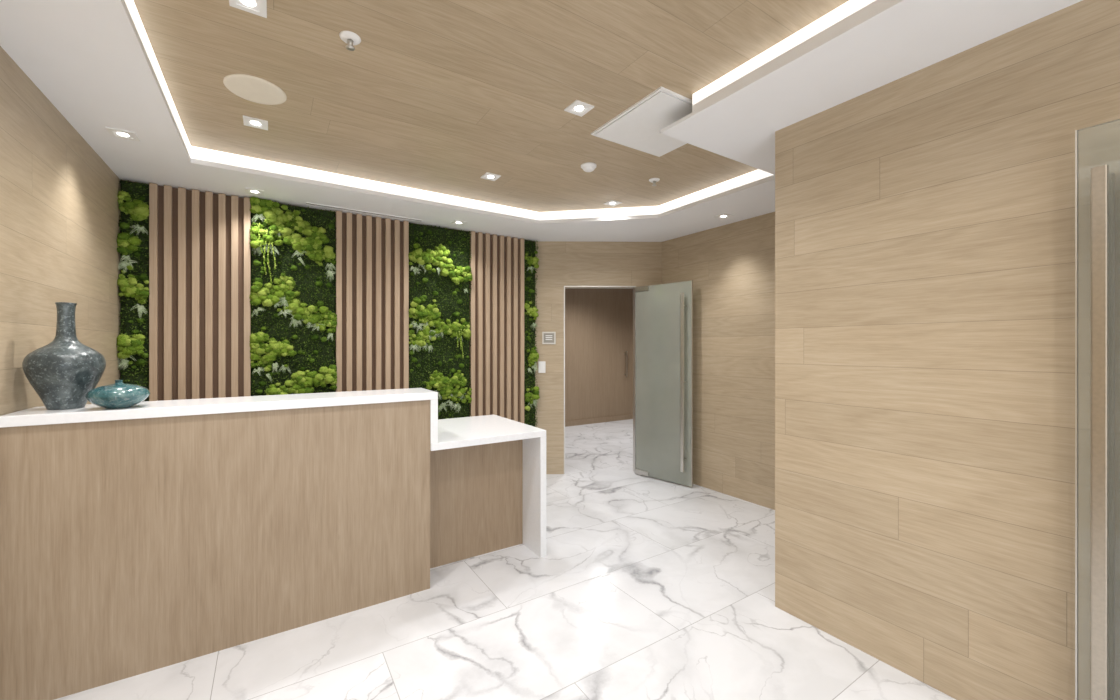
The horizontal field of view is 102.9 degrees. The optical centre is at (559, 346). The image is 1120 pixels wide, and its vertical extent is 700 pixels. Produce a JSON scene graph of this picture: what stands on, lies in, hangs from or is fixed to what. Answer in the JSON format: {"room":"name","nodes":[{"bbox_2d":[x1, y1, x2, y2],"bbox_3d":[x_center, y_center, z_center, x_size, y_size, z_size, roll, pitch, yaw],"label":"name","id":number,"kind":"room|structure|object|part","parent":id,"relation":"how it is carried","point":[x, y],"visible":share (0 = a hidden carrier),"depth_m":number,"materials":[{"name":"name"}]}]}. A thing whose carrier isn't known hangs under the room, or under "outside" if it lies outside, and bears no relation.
{"room":"lobby","nodes":[
{"label":"lobby","id":0,"kind":"room"},
{"bbox_2d":[0,46,119,415],"bbox_3d":[-1.174,-0.045,0.174,0.120,2.750,6.770,0,0,-33],"label":"wall","id":1,"kind":"structure","parent":0,"point":[59,211],"depth_m":1.96,"materials":[{"name":"brown wood"}]},
{"bbox_2d":[122,180,528,240],"bbox_3d":[-1.614,-0.045,3.853,3.150,2.750,0.120,0,0,-33],"label":"wall","id":2,"kind":"structure","parent":0,"point":[122,180],"depth_m":3.58,"materials":[{"name":"white paint"}]},
{"bbox_2d":[116,179,149,401],"bbox_3d":[-2.807,0.115,2.935,0.164,2.430,0.114,0,0,-33],"label":"panel","id":3,"kind":"object","parent":2,"relation":"attached to","point":[133,198],"visible":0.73,"depth_m":2.94,"materials":[{"name":"green plant"}]},
{"bbox_2d":[149,183,250,400],"bbox_3d":[-2.528,0.115,3.156,0.557,2.430,0.050,0,0,-33],"label":"panel","id":4,"kind":"object","parent":2,"relation":"attached to","point":[200,248],"visible":0.55,"depth_m":3.13,"materials":[{"name":"brown wood"}]},
{"bbox_2d":[249,197,336,395],"bbox_3d":[-2.039,0.114,3.436,0.588,2.431,0.131,0,0,-33],"label":"panel","id":5,"kind":"object","parent":2,"relation":"attached to","point":[292,341],"visible":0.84,"depth_m":3.43,"materials":[{"name":"green plant"}]},
{"bbox_2d":[336,211,408,391],"bbox_3d":[-1.578,0.115,3.773,0.571,2.430,0.050,0,0,-33],"label":"panel","id":6,"kind":"object","parent":2,"relation":"attached to","point":[372,259],"visible":0.56,"depth_m":3.76,"materials":[{"name":"brown wood"}]},
{"bbox_2d":[408,222,472,419],"bbox_3d":[-1.081,0.115,4.059,0.590,2.430,0.129,0,0,-34],"label":"panel","id":7,"kind":"object","parent":2,"relation":"attached to","point":[440,275],"visible":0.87,"depth_m":4.06,"materials":[{"name":"green plant"}]},
{"bbox_2d":[469,231,523,422],"bbox_3d":[-0.615,0.115,4.399,0.572,2.430,0.050,0,0,-33],"label":"panel","id":8,"kind":"object","parent":2,"relation":"attached to","point":[496,350],"visible":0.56,"depth_m":4.39,"materials":[{"name":"brown wood"}]},
{"bbox_2d":[524,240,539,426],"bbox_3d":[-0.293,0.115,4.573,0.170,2.430,0.122,0,0,-33],"label":"panel","id":9,"kind":"object","parent":2,"relation":"attached to","point":[531,355],"visible":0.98,"depth_m":4.57,"materials":[{"name":"green plant"}]},
{"bbox_2d":[134,0,848,211],"bbox_3d":[0.704,-1.250,1.322,4.280,0.080,6.650,0,0,-33],"label":"ceiling","id":10,"kind":"structure","parent":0,"point":[438,96],"depth_m":2.02,"materials":[{"name":"brown wood"}]},
{"bbox_2d":[223,74,286,104],"bbox_3d":[-1.431,-1.206,2.099,0.246,0.008,0.246,0,0,-33],"label":"ceiling speaker","id":11,"kind":"object","parent":10,"relation":"in","point":[251,88],"depth_m":2.08},
{"bbox_2d":[55,419,955,699],"bbox_3d":[1.188,1.370,3.037,7.300,0.080,9.000,0,0,-33],"label":"floor","id":12,"kind":"structure","parent":0,"point":[644,587],"depth_m":2.06,"materials":[{"name":"stone"}]},
{"bbox_2d":[0,388,545,699],"bbox_3d":[-1.266,0.790,2.546,2.300,1.080,0.790,0,0,-33],"label":"reception desk","id":13,"kind":"object","parent":12,"relation":"on","point":[146,536],"visible":1,"depth_m":1.96,"materials":[{"name":"brown wood"}]},
{"bbox_2d":[22,302,105,409],"bbox_3d":[-2.012,0.035,1.817,0.229,0.429,0.229,0,0,-33],"label":"ceramic vase","id":14,"kind":"object","parent":13,"relation":"on","point":[61,372],"visible":0.98,"depth_m":1.77,"materials":[{"name":"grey ceramic"}]},
{"bbox_2d":[85,380,149,408],"bbox_3d":[-1.813,0.193,1.833,0.190,0.113,0.190,0,0,-33],"label":"vase","id":15,"kind":"object","parent":13,"relation":"on","point":[117,395],"visible":1,"depth_m":1.78,"materials":[{"name":"teal ceramic"}]},
{"bbox_2d":[0,388,437,427],"bbox_3d":[-1.435,0.270,2.167,1.603,0.040,0.322,0,0,-33],"label":"countertop","id":16,"kind":"structure","parent":13,"relation":"on","point":[33,416],"depth_m":1.97,"materials":[{"name":"white stone"}]},
{"bbox_3d":[-0.551,0.950,2.841,0.694,0.760,0.025,0,0,-33],"label":"modesty panel","id":17,"kind":"part","parent":13,"relation":"part of","materials":[{"name":"brown wood"}]},
{"bbox_2d":[1075,119,1119,699],"bbox_3d":[1.883,0.324,0.948,0.014,1.988,1.039,0,0,-33],"label":"glass leaf","id":18,"kind":"object","parent":12,"relation":"on","point":[1117,119],"depth_m":1.38,"materials":[{"name":"grey glass"}]},
{"bbox_3d":[1.601,0.324,1.382,0.014,1.988,0.004,0,0,-33],"label":"edge strip","id":19,"kind":"part","parent":18,"relation":"part of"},
{"bbox_2d":[1091,164,1108,699],"bbox_3d":[1.583,0.325,1.308,0.020,1.710,0.032,0,0,-33],"label":"bar","id":20,"kind":"object","parent":18,"relation":"attached to","point":[1099,174],"visible":1,"depth_m":1.30,"materials":[{"name":"silver metal"}]},
{"bbox_2d":[1109,173,1114,699],"bbox_3d":[1.675,0.325,1.368,0.020,1.710,0.032,0,0,-33],"label":"bar","id":21,"kind":"object","parent":18,"relation":"attached to","point":[1111,175],"visible":0.44,"depth_m":1.35,"materials":[{"name":"silver metal"}]},
{"bbox_2d":[0,0,1081,241],"bbox_3d":[0.704,-1.149,1.321,4.280,0.090,6.650,0,0,-33],"label":"ceiling","id":22,"kind":"structure","parent":0,"point":[90,60],"depth_m":1.97,"materials":[{"name":"white paint"}]},
{"bbox_2d":[105,127,139,141],"bbox_3d":[-2.263,-1.101,2.310,0.110,0.006,0.110,0,0,-33],"label":"recessed light","id":23,"kind":"object","parent":22,"relation":"in","point":[113,132],"visible":1,"depth_m":2.31,"materials":[{"name":"white plastic"}]},
{"bbox_2d":[229,0,266,17],"bbox_3d":[-1.090,-1.207,1.558,0.110,0.006,0.110,0,0,-33],"label":"recessed light","id":24,"kind":"object","parent":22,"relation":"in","point":[257,7],"visible":1,"depth_m":1.58,"materials":[{"name":"white plastic"}]},
{"bbox_2d":[245,188,263,195],"bbox_3d":[-2.164,-1.101,3.162,0.110,0.006,0.110,0,0,-33],"label":"recessed light","id":25,"kind":"object","parent":22,"relation":"in","point":[247,190],"visible":1,"depth_m":3.15,"materials":[{"name":"white plastic"}]},
{"bbox_2d":[243,115,267,129],"bbox_3d":[-1.640,-1.207,2.405,0.110,0.006,0.110,0,0,-33],"label":"recessed light","id":26,"kind":"object","parent":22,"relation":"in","point":[248,121],"visible":1,"depth_m":2.40,"materials":[{"name":"white plastic"}]},
{"bbox_2d":[339,31,360,50],"bbox_3d":[-0.821,-1.189,1.745,0.078,0.042,0.078,0,0,-33],"label":"sprinkler","id":27,"kind":"object","parent":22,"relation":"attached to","point":[351,38],"visible":1,"depth_m":1.73,"materials":[{"name":"white metal"}]},
{"bbox_2d":[306,202,422,221],"bbox_3d":[-1.579,-1.101,3.661,0.880,0.005,0.056,0,0,-33],"label":"ceiling vent","id":28,"kind":"object","parent":22,"relation":"in","point":[307,203],"visible":1,"depth_m":3.63,"materials":[{"name":"white plastic"}]},
{"bbox_2d":[451,220,466,224],"bbox_3d":[-0.895,-1.101,3.949,0.110,0.006,0.110,0,0,-33],"label":"recessed light","id":29,"kind":"object","parent":22,"relation":"in","point":[457,222],"visible":1,"depth_m":3.94,"materials":[{"name":"white plastic"}]},
{"bbox_2d":[480,172,500,180],"bbox_3d":[-0.492,-1.207,3.162,0.110,0.006,0.110,0,0,-33],"label":"recessed light","id":30,"kind":"object","parent":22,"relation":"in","point":[489,176],"visible":1,"depth_m":3.15,"materials":[{"name":"white plastic"}]},
{"bbox_2d":[125,0,874,219],"bbox_3d":[0.762,-1.171,1.012,3.216,0.074,6.068,0,0,-33],"label":"led strip","id":31,"kind":"object","parent":22,"relation":"attached to","point":[848,8],"visible":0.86,"depth_m":2.95,"materials":[{"name":"white plastic"}]},
{"bbox_2d":[564,100,593,116],"bbox_3d":[0.097,-1.207,2.257,0.110,0.006,0.110,0,0,-33],"label":"recessed light","id":32,"kind":"object","parent":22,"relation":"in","point":[579,108],"visible":1,"depth_m":2.25,"materials":[{"name":"white plastic"}]},
{"bbox_2d":[581,162,596,171],"bbox_3d":[0.191,-1.192,2.974,0.106,0.035,0.106,0,0,-33],"label":"smoke detector","id":33,"kind":"object","parent":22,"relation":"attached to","point":[588,166],"visible":1,"depth_m":2.94,"materials":[{"name":"white plastic"}]},
{"bbox_2d":[603,200,621,205],"bbox_3d":[0.442,-1.207,3.745,0.110,0.006,0.110,0,0,-33],"label":"recessed light","id":34,"kind":"object","parent":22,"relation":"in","point":[611,202],"visible":1,"depth_m":3.74,"materials":[{"name":"white plastic"}]},
{"bbox_2d":[591,86,691,156],"bbox_3d":[0.548,-1.204,2.443,0.540,0.012,0.540,0,0,-33],"label":"ceiling vent","id":35,"kind":"object","parent":22,"relation":"in","point":[638,127],"visible":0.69,"depth_m":2.39,"materials":[{"name":"white plastic"}]},
{"bbox_2d":[649,178,659,185],"bbox_3d":[0.682,-1.189,3.227,0.078,0.042,0.078,0,0,-33],"label":"sprinkler","id":36,"kind":"object","parent":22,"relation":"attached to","point":[653,180],"visible":1,"depth_m":3.21,"materials":[{"name":"white plastic"}]},
{"bbox_2d":[714,213,732,218],"bbox_3d":[1.377,-1.101,3.756,0.110,0.006,0.110,0,0,-33],"label":"recessed light","id":37,"kind":"object","parent":22,"relation":"in","point":[721,216],"visible":1,"depth_m":3.75,"materials":[{"name":"white plastic"}]},
{"bbox_2d":[542,332,555,343],"bbox_3d":[-0.115,-0.094,4.656,0.140,0.130,0.015,0,0,-1],"label":"wall sign","id":38,"kind":"object","parent":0,"point":[547,337],"depth_m":4.65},
{"bbox_2d":[535,241,661,473],"bbox_3d":[0.403,-0.045,4.734,1.329,2.750,0.120,0,0,-1],"label":"wall","id":39,"kind":"structure","parent":0,"point":[561,264],"depth_m":4.67,"materials":[{"name":"beige wood"}]},
{"bbox_2d":[538,361,545,372],"bbox_3d":[-0.189,0.210,4.655,0.075,0.120,0.014,0,0,-1],"label":"light switch","id":40,"kind":"object","parent":39,"relation":"attached to","point":[541,364],"visible":1,"depth_m":4.65,"materials":[{"name":"white plastic"}]},
{"bbox_2d":[564,286,635,473],"bbox_3d":[0.418,0.345,4.733,0.760,1.970,0.124,0,0,-1],"label":"trim","id":41,"kind":"structure","parent":39,"relation":"attached to","point":[569,287],"depth_m":4.71,"materials":[{"name":"metal"}]},
{"bbox_2d":[649,281,692,486],"bbox_3d":[1.020,0.346,4.428,0.014,1.943,0.646,0,0,-44],"label":"glass leaf","id":42,"kind":"object","parent":39,"relation":"attached to","point":[684,281],"depth_m":4.20,"materials":[{"name":"grey glass"}]},
{"bbox_2d":[635,468,649,475],"bbox_3d":[0.851,1.294,4.603,0.032,0.048,0.160,0,0,-44],"label":"fitting","id":43,"kind":"object","parent":42,"relation":"attached to","point":[637,471],"visible":1,"depth_m":4.59,"materials":[{"name":"metal"}]},
{"bbox_2d":[635,286,649,291],"bbox_3d":[0.851,-0.600,4.603,0.032,0.050,0.160,0,0,-44],"label":"top patch","id":44,"kind":"object","parent":42,"relation":"attached to","point":[641,288],"visible":1,"depth_m":4.58,"materials":[{"name":"metal"}]},
{"bbox_2d":[680,293,683,471],"bbox_3d":[1.155,0.335,4.212,0.020,1.690,0.032,0,0,-44],"label":"bar","id":45,"kind":"object","parent":42,"relation":"attached to","point":[681,294],"visible":1,"depth_m":4.20,"materials":[{"name":"metal"}]},
{"bbox_2d":[686,294,689,469],"bbox_3d":[1.234,0.335,4.288,0.020,1.690,0.032,0,0,-44],"label":"bar","id":46,"kind":"object","parent":42,"relation":"attached to","point":[687,295],"visible":0.98,"depth_m":4.28,"materials":[{"name":"metal"}]},
{"bbox_3d":[1.245,0.346,4.198,0.014,1.943,0.004,0,0,-45],"label":"edge strip","id":47,"kind":"part","parent":42,"relation":"part of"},
{"bbox_2d":[565,288,632,420],"bbox_3d":[0.071,-0.045,7.510,4.300,2.750,0.120,0,0,-33],"label":"wall","id":48,"kind":"structure","parent":0,"point":[598,322],"depth_m":7.82,"materials":[{"name":"brown wood"}]},
{"bbox_2d":[565,414,632,426],"bbox_3d":[0.108,1.285,7.454,4.060,0.090,0.015,0,0,-33],"label":"baseboard","id":49,"kind":"structure","parent":48,"relation":"attached to","point":[628,416],"depth_m":7.81,"materials":[{"name":"brown wood"}]},
{"bbox_2d":[624,351,627,376],"bbox_3d":[1.202,0.310,8.137,0.024,0.480,0.062,0,0,-33],"label":"door pull","id":50,"kind":"object","parent":48,"relation":"attached to","point":[626,353],"visible":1,"depth_m":8.12,"materials":[{"name":"metal"}]},
{"bbox_2d":[662,212,774,509],"bbox_3d":[1.673,-0.045,3.869,0.120,2.750,2.033,0,0,-33],"label":"wall","id":51,"kind":"structure","parent":0,"point":[730,267],"depth_m":4.03,"materials":[{"name":"brown wood"}]},
{"bbox_2d":[775,0,1119,699],"bbox_3d":[2.756,-0.045,1.025,1.400,2.750,3.917,0,0,-33],"label":"wall","id":52,"kind":"structure","parent":0,"point":[925,217],"depth_m":1.69,"materials":[{"name":"brown wood"}]}
]}

